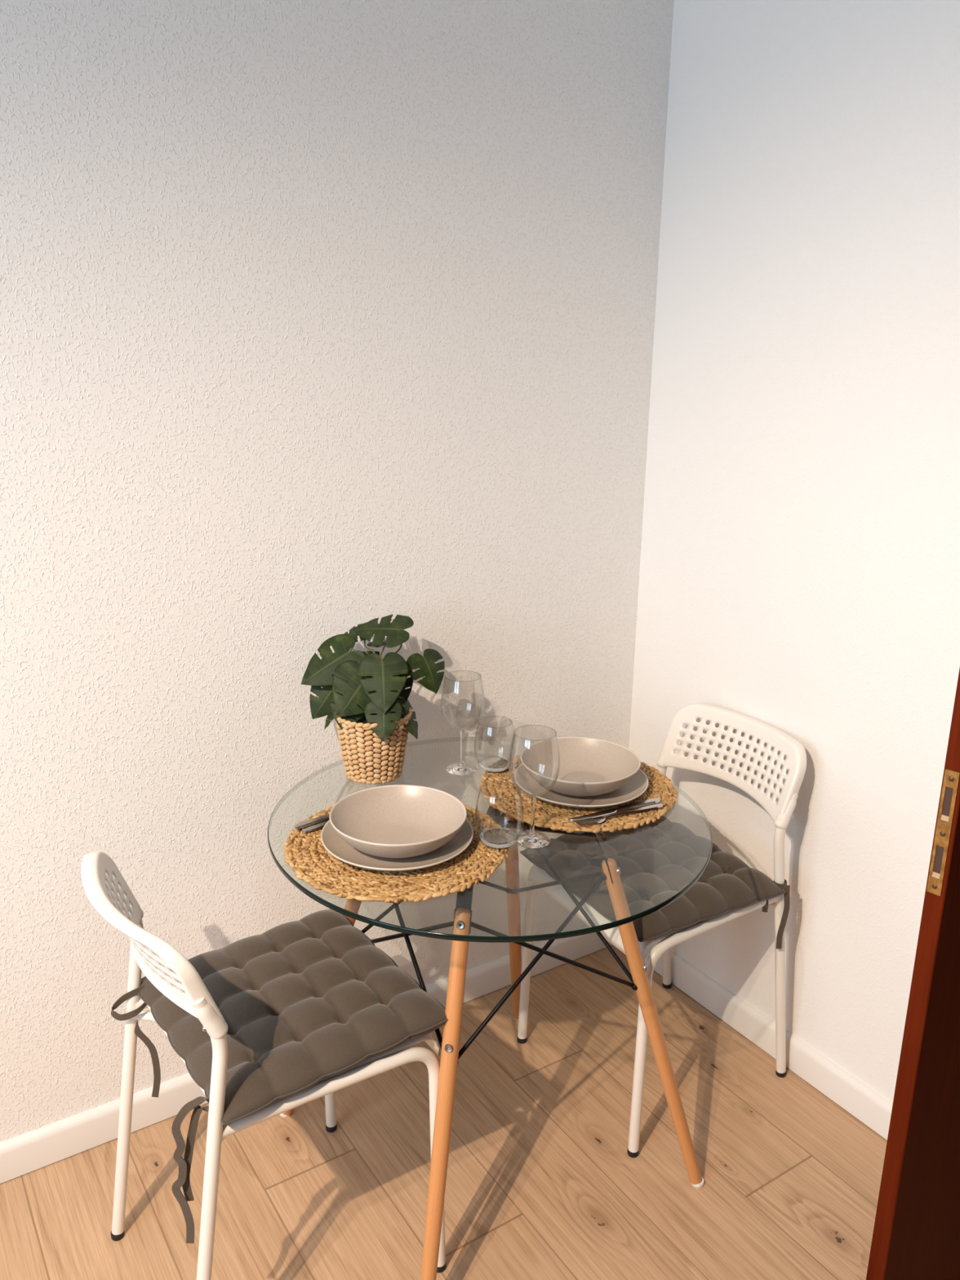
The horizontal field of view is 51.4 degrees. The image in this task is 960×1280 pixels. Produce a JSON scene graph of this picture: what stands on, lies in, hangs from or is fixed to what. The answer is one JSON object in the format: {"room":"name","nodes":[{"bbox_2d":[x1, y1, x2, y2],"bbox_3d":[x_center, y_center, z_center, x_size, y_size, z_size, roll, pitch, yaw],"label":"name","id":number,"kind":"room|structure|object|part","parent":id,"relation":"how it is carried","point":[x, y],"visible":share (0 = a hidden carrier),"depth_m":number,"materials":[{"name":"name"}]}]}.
{"room":"dining room","nodes":[
{"label":"dining room","id":0,"kind":"room"},
{"bbox_2d":[0,0,674,1142],"bbox_3d":[-1.059,-0.259,1.569,3.700,2.720,0.150,-9,19,-32],"label":"wall","id":1,"kind":"structure","parent":0,"point":[320,320],"depth_m":1.93,"materials":[{"name":"white paint"}]},
{"bbox_2d":[0,925,613,1183],"bbox_3d":[-1.034,1.029,1.861,3.400,0.078,0.016,-9,19,-32],"label":"baseboard","id":2,"kind":"structure","parent":1,"relation":"attached to","point":[31,1151],"depth_m":2.06,"materials":[{"name":"white wood"}]},
{"bbox_2d":[0,945,887,1279],"bbox_3d":[0.106,1.286,1.261,4.900,0.050,2.650,-9,19,-32],"label":"floor","id":3,"kind":"structure","parent":0,"point":[543,1183],"depth_m":1.96,"materials":[{"name":"brown wood"}]},
{"bbox_2d":[80,851,445,1279],"bbox_3d":[-0.372,0.722,1.688,0.486,0.789,0.428,-10,19,-35],"label":"dining chair","id":4,"kind":"object","parent":3,"relation":"on","point":[105,887],"visible":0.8,"depth_m":1.50,"materials":[{"name":"white"}]},
{"bbox_3d":[-0.620,0.741,1.744,0.100,0.694,0.025,-8,18,-29],"label":"leg","id":5,"kind":"part","parent":4,"relation":"part of","materials":[{"name":"white metal"}]},
{"bbox_3d":[-0.489,0.609,1.807,0.277,0.024,0.021,-12,20,-38],"label":"rail","id":6,"kind":"part","parent":4,"relation":"part of","materials":[{"name":"white metal"}]},
{"bbox_3d":[-0.515,0.443,1.497,0.121,0.152,0.378,-10,19,-35],"label":"backrest","id":7,"kind":"part","parent":4,"relation":"part of","materials":[{"name":"white plastic"}]},
{"bbox_3d":[-0.476,0.688,1.599,0.052,0.021,0.373,-10,19,-35],"label":"cross rail","id":8,"kind":"part","parent":4,"relation":"part of","materials":[{"name":"white metal"}]},
{"bbox_3d":[-0.402,0.825,1.457,0.100,0.694,0.025,-13,21,-41],"label":"leg","id":9,"kind":"part","parent":4,"relation":"part of","materials":[{"name":"white metal"}]},
{"bbox_2d":[111,908,448,1243],"bbox_3d":[-0.353,0.708,1.698,0.468,0.263,0.416,-10,19,-35],"label":"seat cushion","id":10,"kind":"object","parent":4,"relation":"on","point":[304,1002],"visible":0.9,"depth_m":1.62,"materials":[{"name":"grey fabric"}]},
{"bbox_3d":[-0.329,0.655,1.701,0.373,0.047,0.380,-10,19,-35],"label":"seat","id":11,"kind":"part","parent":4,"relation":"part of","materials":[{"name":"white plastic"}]},
{"bbox_3d":[-0.268,0.694,1.517,0.277,0.024,0.021,-9,19,-32],"label":"rail","id":12,"kind":"part","parent":4,"relation":"part of","materials":[{"name":"white metal"}]},
{"bbox_3d":[-0.344,0.794,1.983,0.125,0.467,0.026,-12,20,-39],"label":"leg","id":13,"kind":"part","parent":4,"relation":"part of","materials":[{"name":"white metal"}]},
{"bbox_3d":[-0.113,0.884,1.679,0.125,0.467,0.026,-9,18,-31],"label":"leg","id":14,"kind":"part","parent":4,"relation":"part of","materials":[{"name":"white metal"}]},
{"bbox_2d":[267,736,712,1279],"bbox_3d":[0.012,0.681,1.941,0.803,0.742,0.803,-9,19,-32],"label":"dining table","id":15,"kind":"object","parent":3,"relation":"on","point":[449,1043],"visible":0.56,"depth_m":1.75,"materials":[{"name":"clear glass"}]},
{"bbox_3d":[-0.305,0.686,2.010,0.228,0.676,0.029,4,16,11],"label":"leg","id":16,"kind":"part","parent":15,"relation":"part of","materials":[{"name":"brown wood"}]},
{"bbox_2d":[301,614,444,784],"bbox_3d":[-0.212,0.116,2.003,0.229,0.308,0.198,10,18,30],"label":"potted plant","id":17,"kind":"object","parent":15,"relation":"on","point":[366,695],"visible":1,"depth_m":1.96,"materials":[{"name":"dark leaf"},{"name":"leaf"},{"name":"wicker"}]},
{"bbox_3d":[-0.219,0.071,1.998,0.025,0.173,0.088,-1,16,-7],"label":"stem","id":18,"kind":"part","parent":17,"relation":"part of","materials":[{"name":"green plant"}]},
{"bbox_2d":[334,707,412,784],"bbox_3d":[-0.214,0.205,2.002,0.155,0.137,0.155,-9,19,-32],"label":"basket","id":19,"kind":"object","parent":17,"relation":"attached to","point":[373,748],"depth_m":1.95,"materials":[{"name":"wicker"}]},
{"bbox_3d":[-0.207,0.082,1.996,0.043,0.155,0.012,-9,19,-32],"label":"stem","id":20,"kind":"part","parent":17,"relation":"part of","materials":[{"name":"green plant"}]},
{"bbox_2d":[282,801,513,903],"bbox_3d":[-0.142,0.345,1.716,0.397,0.020,0.393,9,18,27],"label":"placemat","id":21,"kind":"object","parent":15,"relation":"on","point":[305,853],"visible":0.49,"depth_m":1.61,"materials":[{"name":"brown wicker"}]},
{"bbox_2d":[294,813,329,829],"bbox_3d":[-0.247,0.312,1.814,0.203,0.005,0.017,-12,20,-38],"label":"table knife","id":22,"kind":"object","parent":21,"relation":"on","point":[308,823],"visible":0.29,"depth_m":1.77,"materials":[{"name":"silver metal"}]},
{"bbox_2d":[302,821,327,832],"bbox_3d":[-0.235,0.316,1.796,0.190,0.006,0.022,-12,20,-39],"label":"fork","id":23,"kind":"object","parent":21,"relation":"on","point":[313,828],"visible":0.15,"depth_m":1.75,"materials":[{"name":"silver metal"}]},
{"bbox_2d":[320,818,473,871],"bbox_3d":[-0.141,0.337,1.708,0.260,0.020,0.260,-9,19,-32],"label":"plate","id":24,"kind":"object","parent":21,"relation":"on","point":[332,842],"visible":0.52,"depth_m":1.65,"materials":[{"name":"beige ceramic"}]},
{"bbox_2d":[328,784,466,857],"bbox_3d":[-0.138,0.318,1.696,0.232,0.054,0.232,-9,19,-32],"label":"bowl","id":25,"kind":"object","parent":24,"relation":"on","point":[394,820],"visible":1,"depth_m":1.74,"materials":[{"name":"beige ceramic"}]},
{"bbox_2d":[475,783,524,848],"bbox_3d":[0.033,0.300,1.702,0.084,0.101,0.084,-9,19,-32],"label":"tumbler","id":26,"kind":"object","parent":21,"relation":"on","point":[495,837],"visible":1,"depth_m":1.71,"materials":[{"name":"clear glass"}]},
{"bbox_3d":[-0.148,0.539,1.819,0.008,0.227,0.351,-13,21,-40],"label":"brace rod","id":27,"kind":"part","parent":15,"relation":"part of","materials":[{"name":"black metal"}]},
{"bbox_3d":[-0.125,0.550,1.781,0.008,0.227,0.348,-6,17,-24],"label":"brace rod","id":28,"kind":"part","parent":15,"relation":"part of","materials":[{"name":"black metal"}]},
{"bbox_3d":[-0.104,0.481,2.026,0.351,0.227,0.008,-7,17,-25],"label":"brace rod","id":29,"kind":"part","parent":15,"relation":"part of","materials":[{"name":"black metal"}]},
{"bbox_3d":[-0.061,0.793,1.644,0.029,0.676,0.228,5,16,15],"label":"leg","id":30,"kind":"part","parent":15,"relation":"part of","materials":[{"name":"brown wood"}]},
{"bbox_3d":[-0.029,0.464,1.649,0.029,0.037,0.013,4,16,11],"label":"slot plate","id":31,"kind":"part","parent":15,"relation":"part of","materials":[{"name":"brown wood"}]},
{"bbox_2d":[440,670,484,775],"bbox_3d":[-0.035,0.168,2.016,0.088,0.202,0.088,-9,19,-32],"label":"wine glass","id":32,"kind":"object","parent":15,"relation":"on","point":[461,768],"visible":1,"depth_m":2.03,"materials":[{"name":"clear glass"}]},
{"bbox_3d":[-0.036,0.219,2.031,0.016,0.080,0.016,-9,19,-32],"label":"stem","id":33,"kind":"part","parent":32,"relation":"part of","materials":[{"name":"clear glass"}]},
{"bbox_2d":[440,670,484,732],"bbox_3d":[-0.035,0.128,2.005,0.088,0.118,0.088,-9,19,-32],"label":"bowl","id":34,"kind":"object","parent":32,"relation":"on","point":[461,730],"depth_m":2.00,"materials":[{"name":"clear glass"}]},
{"bbox_3d":[-0.064,0.475,2.052,0.351,0.227,0.008,-13,21,-40],"label":"brace rod","id":35,"kind":"part","parent":15,"relation":"part of","materials":[{"name":"black metal"}]},
{"bbox_3d":[0.077,0.623,2.254,0.029,0.676,0.228,4,16,11],"label":"leg","id":36,"kind":"part","parent":15,"relation":"part of","materials":[{"name":"brown wood"}]},
{"bbox_3d":[0.091,0.566,1.739,0.352,0.227,0.053,-9,19,-32],"label":"brace rod","id":37,"kind":"part","parent":15,"relation":"part of","materials":[{"name":"black metal"}]},
{"bbox_2d":[508,725,559,848],"bbox_3d":[0.092,0.254,1.721,0.088,0.202,0.088,-9,19,-32],"label":"wine glass","id":38,"kind":"object","parent":15,"relation":"on","point":[531,838],"visible":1,"depth_m":1.73,"materials":[{"name":"clear glass"}]},
{"bbox_3d":[0.091,0.304,1.736,0.016,0.080,0.016,-9,19,-32],"label":"stem","id":39,"kind":"part","parent":38,"relation":"part of","materials":[{"name":"clear glass"}]},
{"bbox_2d":[508,725,559,797],"bbox_3d":[0.093,0.214,1.710,0.088,0.118,0.088,-9,19,-32],"label":"bowl","id":40,"kind":"object","parent":38,"relation":"on","point":[532,795],"depth_m":1.71,"materials":[{"name":"clear glass"}]},
{"bbox_3d":[0.134,0.559,1.764,0.351,0.227,0.008,-7,17,-25],"label":"brace rod","id":41,"kind":"part","parent":15,"relation":"part of","materials":[{"name":"black metal"}]},
{"bbox_3d":[0.151,0.490,2.010,0.008,0.227,0.351,-7,17,-25],"label":"brace rod","id":42,"kind":"part","parent":15,"relation":"part of","materials":[{"name":"black metal"}]},
{"bbox_3d":[0.178,0.501,1.972,0.057,0.227,0.348,-9,19,-32],"label":"brace rod","id":43,"kind":"part","parent":15,"relation":"part of","materials":[{"name":"black metal"}]},
{"bbox_2d":[472,755,680,835],"bbox_3d":[0.188,0.285,1.948,0.395,0.020,0.397,-3,16,-15],"label":"placemat","id":44,"kind":"object","parent":15,"relation":"on","point":[553,816],"visible":0.48,"depth_m":1.86,"materials":[{"name":"brown wicker"}]},
{"bbox_2d":[474,716,515,772],"bbox_3d":[0.030,0.212,2.014,0.084,0.101,0.084,-9,19,-32],"label":"tumbler","id":45,"kind":"object","parent":44,"relation":"on","point":[494,764],"visible":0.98,"depth_m":2.02,"materials":[{"name":"clear glass"}]},
{"bbox_2d":[514,763,648,808],"bbox_3d":[0.197,0.276,1.944,0.260,0.020,0.260,-9,19,-32],"label":"plate","id":46,"kind":"object","parent":44,"relation":"on","point":[637,784],"visible":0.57,"depth_m":1.90,"materials":[{"name":"beige ceramic"}]},
{"bbox_2d":[520,736,640,796],"bbox_3d":[0.194,0.255,1.938,0.232,0.054,0.232,-9,19,-32],"label":"bowl","id":47,"kind":"object","parent":46,"relation":"on","point":[589,766],"visible":0.99,"depth_m":1.98,"materials":[{"name":"beige ceramic"}]},
{"bbox_2d":[567,797,660,820],"bbox_3d":[0.251,0.313,1.838,0.203,0.005,0.017,-7,18,-27],"label":"table knife","id":48,"kind":"object","parent":44,"relation":"on","point":[653,801],"visible":1,"depth_m":1.84,"materials":[{"name":"silver metal"}]},
{"bbox_3d":[0.206,0.319,1.814,0.100,0.003,0.017,-7,18,-27],"label":"blade","id":49,"kind":"part","parent":48,"relation":"part of","materials":[{"name":"silver metal"}]},
{"bbox_3d":[0.294,0.307,1.861,0.104,0.005,0.015,-7,18,-27],"label":"handle","id":50,"kind":"part","parent":48,"relation":"part of","materials":[{"name":"silver metal"}]},
{"bbox_2d":[573,803,662,825],"bbox_3d":[0.257,0.317,1.821,0.190,0.006,0.022,-7,18,-27],"label":"fork","id":51,"kind":"object","parent":44,"relation":"on","point":[600,819],"visible":1,"depth_m":1.81,"materials":[{"name":"silver metal"}]},
{"bbox_3d":[0.283,0.313,1.834,0.132,0.006,0.014,-7,18,-27],"label":"handle","id":52,"kind":"part","parent":51,"relation":"part of","materials":[{"name":"silver metal"}]},
{"bbox_3d":[0.238,0.420,1.820,0.013,0.037,0.029,4,16,11],"label":"slot plate","id":53,"kind":"part","parent":15,"relation":"part of","materials":[{"name":"black metal"}]},
{"bbox_3d":[0.329,0.731,1.887,0.228,0.676,0.029,4,16,11],"label":"leg","id":54,"kind":"part","parent":15,"relation":"part of","materials":[{"name":"brown wood"}]},
{"bbox_2d":[517,702,806,1157],"bbox_3d":[0.409,0.588,2.207,0.486,0.789,0.428,-9,18,-30],"label":"dining chair","id":55,"kind":"object","parent":3,"relation":"on","point":[781,811],"visible":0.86,"depth_m":2.17,"materials":[{"name":"white plastic"}]},
{"bbox_3d":[0.150,0.708,2.316,0.125,0.467,0.026,-7,18,-26],"label":"leg","id":56,"kind":"part","parent":55,"relation":"part of","materials":[{"name":"white metal"}]},
{"bbox_3d":[0.365,0.536,2.163,0.373,0.047,0.380,-9,18,-30],"label":"seat","id":57,"kind":"part","parent":55,"relation":"part of","materials":[{"name":"white plastic"}]},
{"bbox_2d":[520,816,790,949],"bbox_3d":[0.372,0.541,2.170,0.422,0.193,0.416,-9,18,-30],"label":"seat cushion","id":58,"kind":"object","parent":55,"relation":"on","point":[656,860],"visible":0.78,"depth_m":2.08,"materials":[{"name":"grey fabric"}]},
{"bbox_3d":[0.356,0.802,1.995,0.125,0.467,0.026,-10,19,-35],"label":"leg","id":59,"kind":"part","parent":55,"relation":"part of","materials":[{"name":"white metal"}]},
{"bbox_3d":[0.458,0.557,2.455,0.100,0.694,0.025,-11,20,-36],"label":"leg","id":60,"kind":"part","parent":55,"relation":"part of","materials":[{"name":"white metal"}]},
{"bbox_3d":[0.516,0.560,2.038,0.277,0.024,0.035,-9,18,-30],"label":"rail","id":61,"kind":"part","parent":55,"relation":"part of","materials":[{"name":"white metal"}]},
{"bbox_3d":[0.570,0.258,2.212,0.121,0.152,0.378,-9,18,-30],"label":"backrest","id":62,"kind":"part","parent":55,"relation":"part of","materials":[{"name":"white plastic"}]},
{"bbox_3d":[0.651,0.646,2.152,0.100,0.694,0.025,-6,17,-24],"label":"leg","id":63,"kind":"part","parent":55,"relation":"part of","materials":[{"name":"white metal"}]},
{"bbox_2d":[628,0,959,1102],"bbox_3d":[1.111,-0.207,1.508,0.150,2.720,2.350,-9,19,-32],"label":"wall","id":64,"kind":"structure","parent":0,"point":[799,573],"depth_m":2.04,"materials":[{"name":"white paint"}]},
{"bbox_2d":[642,940,893,1140],"bbox_3d":[0.679,0.926,2.324,0.016,0.078,1.069,-9,19,-32],"label":"baseboard","id":65,"kind":"structure","parent":64,"relation":"attached to","point":[855,1097],"depth_m":2.27,"materials":[{"name":"white wood"}]},
{"bbox_2d":[866,667,959,1279],"bbox_3d":[0.772,0.176,1.407,0.024,2.012,0.613,16,22,42],"label":"door","id":66,"kind":"structure","parent":64,"relation":"in","point":[916,1234],"depth_m":1.34,"materials":[{"name":"brown wood"}]},
{"bbox_3d":[0.557,0.232,1.199,0.016,0.162,0.003,16,22,42],"label":"lock plate","id":67,"kind":"part","parent":66,"relation":"part of","materials":[{"name":"gold metal"}]}
]}

